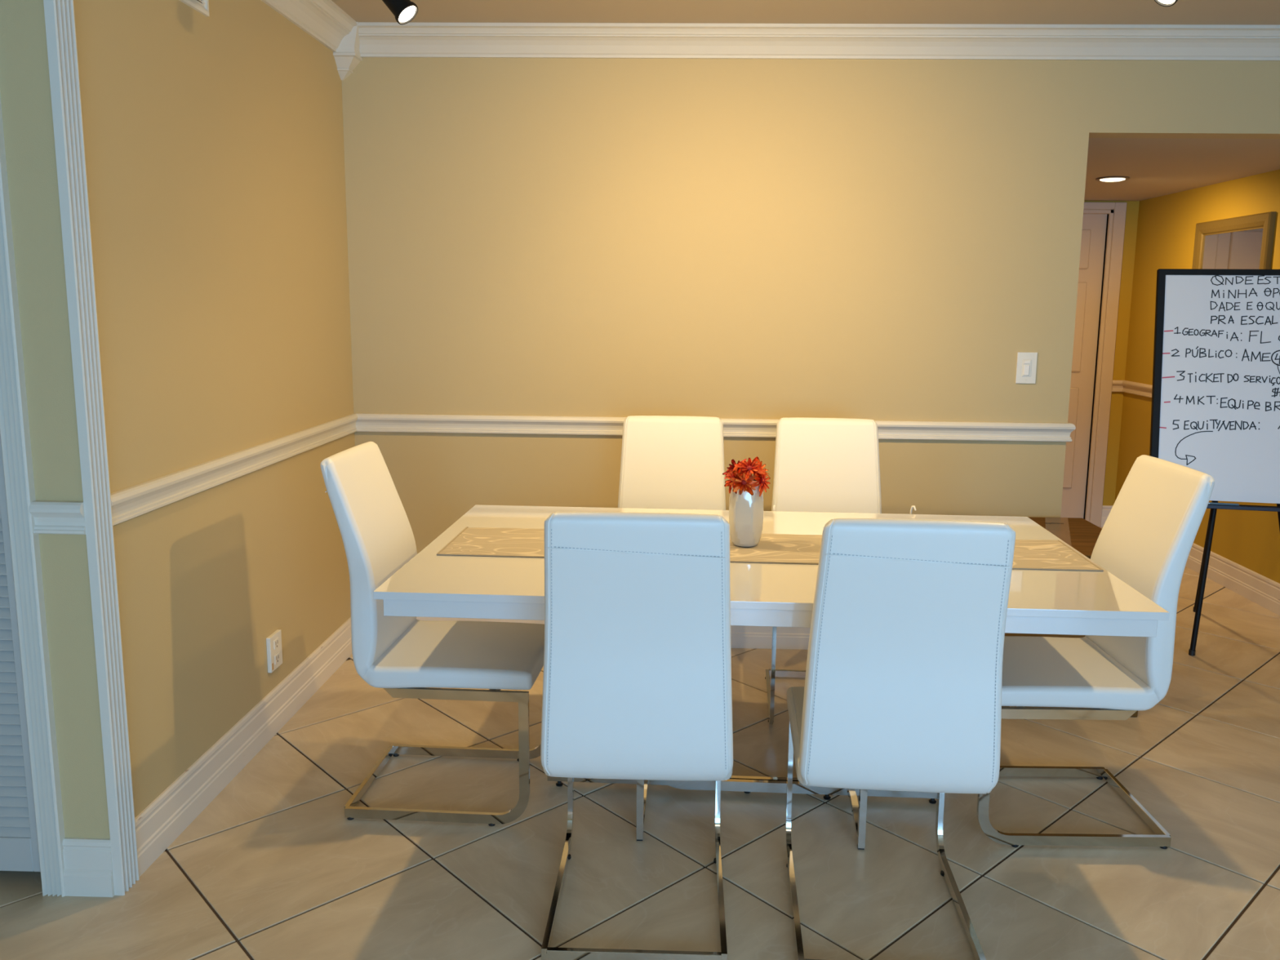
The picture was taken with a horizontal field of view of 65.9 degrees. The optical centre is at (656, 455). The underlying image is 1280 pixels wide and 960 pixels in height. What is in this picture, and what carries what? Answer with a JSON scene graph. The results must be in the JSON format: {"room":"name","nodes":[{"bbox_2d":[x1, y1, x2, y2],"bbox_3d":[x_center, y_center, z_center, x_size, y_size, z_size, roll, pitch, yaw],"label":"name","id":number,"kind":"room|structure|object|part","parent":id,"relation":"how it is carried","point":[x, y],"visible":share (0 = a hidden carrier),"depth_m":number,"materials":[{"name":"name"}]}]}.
{"room":"dining room","nodes":[
{"label":"dining room","id":0,"kind":"room"},
{"bbox_2d":[0,0,355,838],"bbox_3d":[-1.334,-0.298,3.126,0.117,2.475,1.840,1,9,2],"label":"wall","id":1,"kind":"structure","parent":0,"point":[214,144],"depth_m":2.71,"materials":[{"name":"beige paint"}]},
{"bbox_2d":[29,500,85,534],"bbox_3d":[-1.365,0.143,2.251,0.117,0.075,0.024,1,9,2],"label":"trim","id":2,"kind":"structure","parent":1,"relation":"attached to","point":[63,517],"depth_m":2.25,"materials":[{"name":"beige paint"}]},
{"bbox_2d":[62,837,114,897],"bbox_3d":[-1.374,0.996,2.386,0.117,0.142,0.018,1,9,2],"label":"baseboard","id":3,"kind":"structure","parent":1,"relation":"attached to","point":[87,862],"depth_m":2.38,"materials":[{"name":"beige paint"}]},
{"bbox_2d":[43,0,139,895],"bbox_3d":[-1.290,-0.124,2.245,0.024,2.400,0.070,1,9,2],"label":"trim","id":4,"kind":"structure","parent":1,"relation":"attached to","point":[60,20],"depth_m":2.25,"materials":[{"name":"beige paint"}]},
{"bbox_2d":[178,0,209,16],"bbox_3d":[-1.271,-1.277,2.558,0.012,0.145,0.430,1,9,2],"label":"air vent","id":5,"kind":"object","parent":1,"relation":"in","point":[202,6],"visible":1,"depth_m":2.73,"materials":[{"name":"beige plastic"}]},
{"bbox_2d":[134,617,351,876],"bbox_3d":[-1.278,0.851,3.331,0.018,0.142,1.780,1,9,2],"label":"baseboard","id":6,"kind":"structure","parent":1,"relation":"attached to","point":[162,822],"depth_m":2.98,"materials":[{"name":"white paint"}]},
{"bbox_2d":[266,629,282,672],"bbox_3d":[-1.277,0.653,3.298,0.016,0.120,0.092,1,9,2],"label":"wall outlet","id":7,"kind":"object","parent":1,"relation":"attached to","point":[273,642],"visible":1,"depth_m":3.28,"materials":[{"name":"beige plastic"}]},
{"bbox_2d":[273,637,279,649],"bbox_3d":[-1.271,0.627,3.294,0.004,0.032,0.038,1,9,2],"label":"receptacle","id":8,"kind":"object","parent":7,"relation":"attached to","point":[276,640],"depth_m":3.29,"materials":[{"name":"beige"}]},
{"bbox_2d":[274,652,279,664],"bbox_3d":[-1.271,0.679,3.302,0.004,0.032,0.038,1,9,2],"label":"receptacle","id":9,"kind":"object","parent":7,"relation":"attached to","point":[277,655],"depth_m":3.30,"materials":[{"name":"white plastic"}]},
{"bbox_2d":[0,526,1279,959],"bbox_3d":[-0.068,1.162,2.189,6.781,0.100,9.896,1,9,2],"label":"floor","id":10,"kind":"structure","parent":0,"point":[273,868],"depth_m":2.59,"materials":[{"name":"brown tile"}]},
{"bbox_2d":[320,441,544,826],"bbox_3d":[-0.608,0.488,2.861,0.574,1.017,0.423,1,9,4],"label":"dining chair","id":11,"kind":"object","parent":10,"relation":"on","point":[404,656],"visible":0.88,"depth_m":2.73,"materials":[{"name":"white leather"}]},
{"bbox_3d":[-0.818,0.281,2.843,0.150,0.608,0.420,1,9,4],"label":"backrest","id":12,"kind":"part","parent":11,"relation":"part of","materials":[{"name":"white leather"}]},
{"bbox_3d":[-0.609,0.824,2.713,0.520,0.384,0.013,1,9,4],"label":"leg","id":13,"kind":"part","parent":11,"relation":"part of","materials":[{"name":"silver metal"}]},
{"bbox_3d":[-0.558,0.576,2.872,0.473,0.069,0.423,1,9,4],"label":"seat","id":14,"kind":"part","parent":11,"relation":"part of","materials":[{"name":"white leather"}]},
{"bbox_3d":[-0.584,0.765,3.102,0.520,0.384,0.013,1,9,4],"label":"leg","id":15,"kind":"part","parent":11,"relation":"part of","materials":[{"name":"silver metal"}]},
{"bbox_2d":[540,511,733,959],"bbox_3d":[-0.038,0.577,2.326,0.423,1.017,0.574,1,9,2],"label":"dining chair","id":16,"kind":"object","parent":10,"relation":"on","point":[637,677],"visible":1,"depth_m":2.09,"materials":[{"name":"white leather"}]},
{"bbox_3d":[-0.238,0.878,2.393,0.013,0.384,0.520,1,9,2],"label":"leg","id":17,"kind":"part","parent":16,"relation":"part of","materials":[{"name":"silver metal"}]},
{"bbox_3d":[-0.042,0.406,2.085,0.420,0.608,0.150,1,9,2],"label":"backrest","id":18,"kind":"part","parent":16,"relation":"part of","materials":[{"name":"white leather"}]},
{"bbox_3d":[-0.037,0.655,2.389,0.423,0.069,0.473,1,9,2],"label":"seat","id":19,"kind":"part","parent":16,"relation":"part of","materials":[{"name":"white leather"}]},
{"bbox_3d":[0.156,0.884,2.382,0.013,0.384,0.520,1,9,2],"label":"leg","id":20,"kind":"part","parent":16,"relation":"part of","materials":[{"name":"silver metal"}]},
{"bbox_2d":[617,415,725,510],"bbox_3d":[0.048,0.394,3.514,0.423,1.017,0.574,1,9,2],"label":"dining chair","id":21,"kind":"object","parent":10,"relation":"on","point":[671,462],"visible":0.41,"depth_m":3.65,"materials":[{"name":"white leather"}]},
{"bbox_2d":[373,504,1169,849],"bbox_3d":[0.267,0.634,2.818,1.818,0.760,1.013,1,9,3],"label":"dining table","id":22,"kind":"object","parent":10,"relation":"on","point":[430,584],"visible":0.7,"depth_m":2.41,"materials":[{"name":"white paint"}]},
{"bbox_2d":[436,526,544,557],"bbox_3d":[-0.436,0.244,2.787,0.291,0.005,0.338,1,9,3],"label":"table runner","id":23,"kind":"object","parent":22,"relation":"on","point":[471,541],"depth_m":2.76,"materials":[{"name":"beige fabric"}]},
{"bbox_3d":[-0.028,0.656,2.870,0.018,0.685,0.536,1,9,3],"label":"leg","id":24,"kind":"part","parent":22,"relation":"part of","materials":[{"name":"silver metal"}]},
{"bbox_2d":[729,533,822,564],"bbox_3d":[0.338,0.259,2.746,0.275,0.005,0.338,1,9,3],"label":"table runner","id":25,"kind":"object","parent":22,"relation":"on","point":[786,548],"depth_m":2.72,"materials":[{"name":"beige fabric"}]},
{"bbox_2d":[728,484,763,546],"bbox_3d":[0.250,0.164,2.771,0.092,0.175,0.099,-1,9,-10],"label":"vase","id":26,"kind":"object","parent":25,"relation":"on","point":[745,509],"visible":0.73,"depth_m":2.74,"materials":[{"name":"white ceramic"}]},
{"bbox_2d":[722,458,746,479],"bbox_3d":[0.221,0.110,2.765,0.067,0.202,0.078,-6,11,-36],"label":"flower","id":27,"kind":"object","parent":26,"relation":"in","point":[733,462],"visible":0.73,"depth_m":2.76,"materials":[{"name":"red plant"}]},
{"bbox_2d":[724,466,746,493],"bbox_3d":[0.217,0.120,2.745,0.062,0.189,0.068,1,9,2],"label":"flower","id":28,"kind":"object","parent":26,"relation":"in","point":[728,482],"visible":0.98,"depth_m":2.73,"materials":[{"name":"orange plant"}]},
{"bbox_2d":[729,467,759,495],"bbox_3d":[0.242,0.126,2.722,0.072,0.184,0.058,-3,10,-25],"label":"flower","id":29,"kind":"object","parent":26,"relation":"in","point":[747,486],"visible":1,"depth_m":2.71,"materials":[{"name":"orange plant"}]},
{"bbox_3d":[0.240,0.073,2.712,0.016,0.016,0.013,1,9,2],"label":"flower","id":30,"kind":"part","parent":29,"relation":"part of","materials":[{"name":"red plant"}]},
{"bbox_2d":[734,456,764,479],"bbox_3d":[0.255,0.109,2.736,0.081,0.214,0.062,1,9,2],"label":"flower","id":31,"kind":"object","parent":26,"relation":"in","point":[747,466],"visible":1,"depth_m":2.72,"materials":[{"name":"orange plant"}]},
{"bbox_2d":[751,466,770,496],"bbox_3d":[0.285,0.123,2.737,0.058,0.187,0.075,1,9,2],"label":"flower","id":32,"kind":"object","parent":26,"relation":"in","point":[763,482],"visible":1,"depth_m":2.72,"materials":[{"name":"orange plant"}]},
{"bbox_2d":[752,457,768,480],"bbox_3d":[0.282,0.111,2.759,0.059,0.205,0.074,3,9,17],"label":"flower","id":33,"kind":"object","parent":26,"relation":"in","point":[758,460],"visible":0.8,"depth_m":2.75,"materials":[{"name":"orange plant"}]},
{"bbox_3d":[0.563,0.667,2.839,0.018,0.685,0.536,1,9,3],"label":"leg","id":34,"kind":"part","parent":22,"relation":"part of","materials":[{"name":"silver metal"}]},
{"bbox_2d":[910,505,915,514],"bbox_3d":[0.849,0.191,3.268,0.022,0.052,0.008,8,11,40],"label":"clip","id":35,"kind":"object","parent":22,"relation":"on","point":[912,506],"visible":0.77,"depth_m":3.27,"materials":[{"name":"white plastic"}]},
{"bbox_2d":[1012,539,1103,571],"bbox_3d":[1.046,0.272,2.710,0.233,0.005,0.340,1,9,3],"label":"table runner","id":36,"kind":"object","parent":22,"relation":"on","point":[1028,554],"depth_m":2.67,"materials":[{"name":"beige fabric"}]},
{"bbox_2d":[764,417,881,724],"bbox_3d":[0.610,0.402,3.502,0.423,1.017,0.574,1,9,5],"label":"dining chair","id":37,"kind":"object","parent":10,"relation":"on","point":[821,464],"visible":0.51,"depth_m":3.64,"materials":[{"name":"white leather"}]},
{"bbox_3d":[0.409,0.706,3.550,0.013,0.384,0.520,1,9,5],"label":"leg","id":38,"kind":"part","parent":37,"relation":"part of","materials":[{"name":"silver metal"}]},
{"bbox_3d":[0.629,0.168,3.680,0.420,0.608,0.150,1,9,5],"label":"backrest","id":39,"kind":"part","parent":37,"relation":"part of","materials":[{"name":"white leather"}]},
{"bbox_2d":[785,518,1015,959],"bbox_3d":[0.531,0.588,2.287,0.423,1.017,0.574,1,9,4],"label":"dining chair","id":40,"kind":"object","parent":10,"relation":"on","point":[902,690],"visible":1,"depth_m":2.05,"materials":[{"name":"white leather"}]},
{"bbox_3d":[0.333,0.888,2.363,0.013,0.384,0.520,1,9,4],"label":"leg","id":41,"kind":"part","parent":40,"relation":"part of","materials":[{"name":"silver metal"}]},
{"bbox_3d":[0.534,0.667,2.351,0.423,0.069,0.473,1,9,4],"label":"seat","id":42,"kind":"part","parent":40,"relation":"part of","materials":[{"name":"white leather"}]},
{"bbox_3d":[0.518,0.418,2.047,0.420,0.608,0.150,1,9,4],"label":"backrest","id":43,"kind":"part","parent":40,"relation":"part of","materials":[{"name":"white leather"}]},
{"bbox_3d":[0.726,0.897,2.336,0.013,0.384,0.520,1,9,4],"label":"leg","id":44,"kind":"part","parent":40,"relation":"part of","materials":[{"name":"silver metal"}]},
{"bbox_2d":[1001,517,1137,716],"bbox_3d":[1.431,0.586,3.762,0.576,0.589,0.614,1,9,2],"label":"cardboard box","id":45,"kind":"object","parent":10,"relation":"on","point":[1080,534],"visible":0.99,"depth_m":3.73,"materials":[{"name":"brown"}]},
{"bbox_2d":[977,454,1214,848],"bbox_3d":[1.138,0.520,2.772,0.574,1.017,0.423,1,9,0],"label":"dining chair","id":46,"kind":"object","parent":10,"relation":"on","point":[1146,539],"visible":0.86,"depth_m":2.64,"materials":[{"name":"white leather"}]},
{"bbox_3d":[1.121,0.796,3.014,0.520,0.384,0.013,1,9,0],"label":"leg","id":47,"kind":"part","parent":46,"relation":"part of","materials":[{"name":"silver metal"}]},
{"bbox_3d":[1.119,0.856,2.625,0.520,0.384,0.013,1,9,0],"label":"leg","id":48,"kind":"part","parent":46,"relation":"part of","materials":[{"name":"silver metal"}]},
{"bbox_3d":[1.087,0.606,2.786,0.473,0.069,0.423,1,9,0],"label":"seat","id":49,"kind":"part","parent":46,"relation":"part of","materials":[{"name":"white leather"}]},
{"bbox_3d":[1.353,0.320,2.741,0.150,0.608,0.420,1,9,0],"label":"backrest","id":50,"kind":"part","parent":46,"relation":"part of","materials":[{"name":"white leather"}]},
{"bbox_2d":[1149,268,1279,655],"bbox_3d":[2.483,0.005,4.300,0.760,1.598,0.678,2,9,11],"label":"easel","id":51,"kind":"object","parent":10,"relation":"on","point":[1215,408],"visible":1,"depth_m":4.07,"materials":[{"name":"black metal"}]},
{"bbox_3d":[2.521,0.026,4.408,0.021,1.522,0.460,4,9,19],"label":"leg","id":52,"kind":"part","parent":51,"relation":"part of","materials":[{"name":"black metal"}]},
{"bbox_3d":[2.341,0.071,4.105,0.196,1.519,0.194,1,9,2],"label":"leg","id":53,"kind":"part","parent":51,"relation":"part of","materials":[{"name":"black metal"}]},
{"bbox_3d":[2.445,-0.276,4.049,0.760,0.966,0.176,2,9,11],"label":"board frame","id":54,"kind":"part","parent":51,"relation":"part of","materials":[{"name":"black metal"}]},
{"bbox_3d":[2.445,-0.276,4.049,0.720,0.925,0.158,2,9,11],"label":"board panel","id":55,"kind":"part","parent":51,"relation":"part of","materials":[{"name":"white plastic"}]},
{"bbox_2d":[1206,504,1279,511],"bbox_3d":[2.420,0.215,4.022,0.700,0.023,0.050,2,9,11],"label":"marker tray","id":56,"kind":"object","parent":51,"relation":"on","point":[1214,508],"depth_m":4.01,"materials":[{"name":"black metal"}]},
{"bbox_3d":[2.552,0.080,4.064,0.021,1.520,0.321,-6,11,-37],"label":"leg","id":57,"kind":"part","parent":51,"relation":"part of","materials":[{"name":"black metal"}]},
{"bbox_2d":[331,0,1279,25],"bbox_3d":[-0.071,-1.189,0.603,6.120,0.080,6.720,1,9,2],"label":"ceiling","id":58,"kind":"structure","parent":0,"point":[1255,12],"depth_m":3.54,"materials":[{"name":"beige paint"}]},
{"bbox_2d":[382,0,417,24],"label":"track light","id":59,"kind":"object","parent":58,"relation":"attached to","point":[404,11],"depth_m":2.63,"materials":[{"name":"black metal"}]},
{"bbox_2d":[1154,0,1177,6],"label":"recessed light","id":60,"kind":"object","parent":58,"relation":"attached to","point":[1162,2],"depth_m":2.60,"materials":[{"name":"white metal"}]},
{"bbox_2d":[341,57,1279,554],"bbox_3d":[0.803,-0.416,4.037,4.337,2.475,0.120,1,9,2],"label":"wall","id":61,"kind":"structure","parent":0,"point":[725,238],"depth_m":3.93,"materials":[{"name":"beige paint"}]},
{"bbox_2d":[333,22,362,79],"bbox_3d":[-1.185,-1.558,3.804,0.108,0.189,0.108,1,9,2],"label":"trim","id":62,"kind":"structure","parent":61,"relation":"attached to","point":[347,56],"depth_m":3.79,"materials":[{"name":"beige paint"}]},
{"bbox_2d":[110,413,1075,525],"bbox_3d":[0.193,0.010,3.219,2.941,0.075,1.900,1,9,2],"label":"trim","id":63,"kind":"structure","parent":61,"relation":"attached to","point":[134,501],"depth_m":3.99,"materials":[{"name":"beige paint"}]},
{"bbox_2d":[416,617,810,649],"bbox_3d":[0.207,0.730,4.221,2.934,0.142,0.138,1,9,2],"label":"baseboard","id":64,"kind":"structure","parent":61,"relation":"attached to","point":[741,637],"depth_m":4.15,"materials":[{"name":"white paint"}]},
{"bbox_2d":[261,0,1279,61],"bbox_3d":[0.846,-1.438,2.886,4.220,0.103,1.840,1,9,2],"label":"trim","id":65,"kind":"structure","parent":61,"relation":"attached to","point":[323,20],"depth_m":3.75,"materials":[{"name":"beige paint"}]},
{"bbox_2d":[1015,351,1037,383],"bbox_3d":[1.484,-0.352,3.959,0.079,0.125,0.012,1,9,2],"label":"light switch","id":66,"kind":"object","parent":61,"relation":"attached to","point":[1026,364],"visible":1,"depth_m":3.96,"materials":[{"name":"beige plastic"}]},
{"bbox_2d":[1084,200,1139,517],"bbox_3d":[2.379,-0.586,6.464,1.524,2.105,0.100,1,9,2],"label":"wall","id":67,"kind":"structure","parent":0,"point":[1132,206],"depth_m":6.37,"materials":[{"name":"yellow paint"}]},
{"bbox_2d":[1060,213,1106,518],"bbox_3d":[2.459,-0.548,6.435,0.790,2.020,0.125,1,9,2],"label":"door","id":68,"kind":"structure","parent":67,"relation":"in","point":[1094,225],"depth_m":6.42,"materials":[{"name":"beige paint"}]},
{"bbox_3d":[2.625,-0.115,6.495,0.260,0.670,0.012,1,9,2],"label":"panel","id":69,"kind":"part","parent":68,"relation":"part of","materials":[{"name":"beige paint"}]},
{"bbox_3d":[2.632,-0.832,6.385,0.260,0.580,0.012,1,9,2],"label":"panel","id":70,"kind":"part","parent":68,"relation":"part of","materials":[{"name":"beige paint"}]},
{"bbox_3d":[2.638,-1.321,6.309,0.260,0.250,0.012,1,9,2],"label":"panel","id":71,"kind":"part","parent":68,"relation":"part of","materials":[{"name":"beige paint"}]},
{"bbox_2d":[1083,201,1127,527],"bbox_3d":[2.459,-0.573,6.416,0.990,2.095,0.054,1,9,2],"label":"trim","id":72,"kind":"structure","parent":67,"relation":"attached to","point":[1116,211],"depth_m":6.37,"materials":[{"name":"beige paint"}]},
{"bbox_2d":[1084,137,1279,200],"bbox_3d":[2.356,-1.486,5.132,1.524,0.080,2.460,1,9,2],"label":"ceiling","id":73,"kind":"structure","parent":0,"point":[1155,167],"depth_m":4.62,"materials":[{"name":"beige paint"}]},
{"bbox_2d":[1095,176,1129,182],"bbox_3d":[2.378,-1.440,5.149,0.164,0.016,0.164,1,9,2],"label":"recessed light","id":74,"kind":"object","parent":73,"relation":"in","point":[1107,179],"visible":1,"depth_m":5.11,"materials":[{"name":"white metal"}]},
{"bbox_2d":[1114,168,1279,583],"bbox_3d":[3.053,-0.380,5.170,0.100,2.105,2.480,1,9,2],"label":"wall","id":75,"kind":"structure","parent":0,"point":[1166,224],"depth_m":5.66,"materials":[{"name":"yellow paint"}]},
{"bbox_2d":[1111,380,1152,397],"bbox_3d":[2.959,-0.264,5.191,0.085,0.075,2.479,1,9,2],"label":"trim","id":76,"kind":"structure","parent":75,"relation":"attached to","point":[1130,387],"depth_m":6.26,"materials":[{"name":"beige paint"}]},
{"bbox_2d":[1101,505,1279,615],"bbox_3d":[2.950,0.589,5.322,0.085,0.142,2.480,1,9,2],"label":"baseboard","id":77,"kind":"structure","parent":75,"relation":"attached to","point":[1264,591],"depth_m":5.05,"materials":[{"name":"white paint"}]},
{"bbox_2d":[1191,211,1276,269],"bbox_3d":[2.995,-0.837,5.198,0.030,0.810,0.710,1,9,2],"label":"wall mirror","id":78,"kind":"object","parent":75,"relation":"attached to","point":[1246,242],"visible":0.37,"depth_m":5.11,"materials":[{"name":"brown mirror"}]},
{"bbox_2d":[1201,227,1262,269],"bbox_3d":[3.003,-0.837,5.198,0.006,0.668,0.568,1,9,2],"label":"mirror glass","id":79,"kind":"object","parent":78,"relation":"attached to","point":[1224,248],"depth_m":5.15,"materials":[{"name":"white"}]},
{"bbox_3d":[-2.209,-0.180,2.299,1.583,2.475,0.120,1,9,2],"label":"wall","id":80,"kind":"structure","parent":0,"visible":0},
{"bbox_2d":[0,435,39,871],"bbox_3d":[-1.633,0.030,2.275,0.310,1.990,0.030,1,9,2],"label":"door","id":81,"kind":"structure","parent":80,"relation":"in","point":[19,846],"depth_m":2.36,"materials":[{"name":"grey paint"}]},
{"bbox_2d":[0,94,65,897],"bbox_3d":[-1.449,0.026,2.243,0.055,2.100,0.034,1,9,2],"label":"trim","id":82,"kind":"structure","parent":80,"relation":"attached to","point":[15,433],"depth_m":2.27,"materials":[{"name":"beige paint"}]}
]}

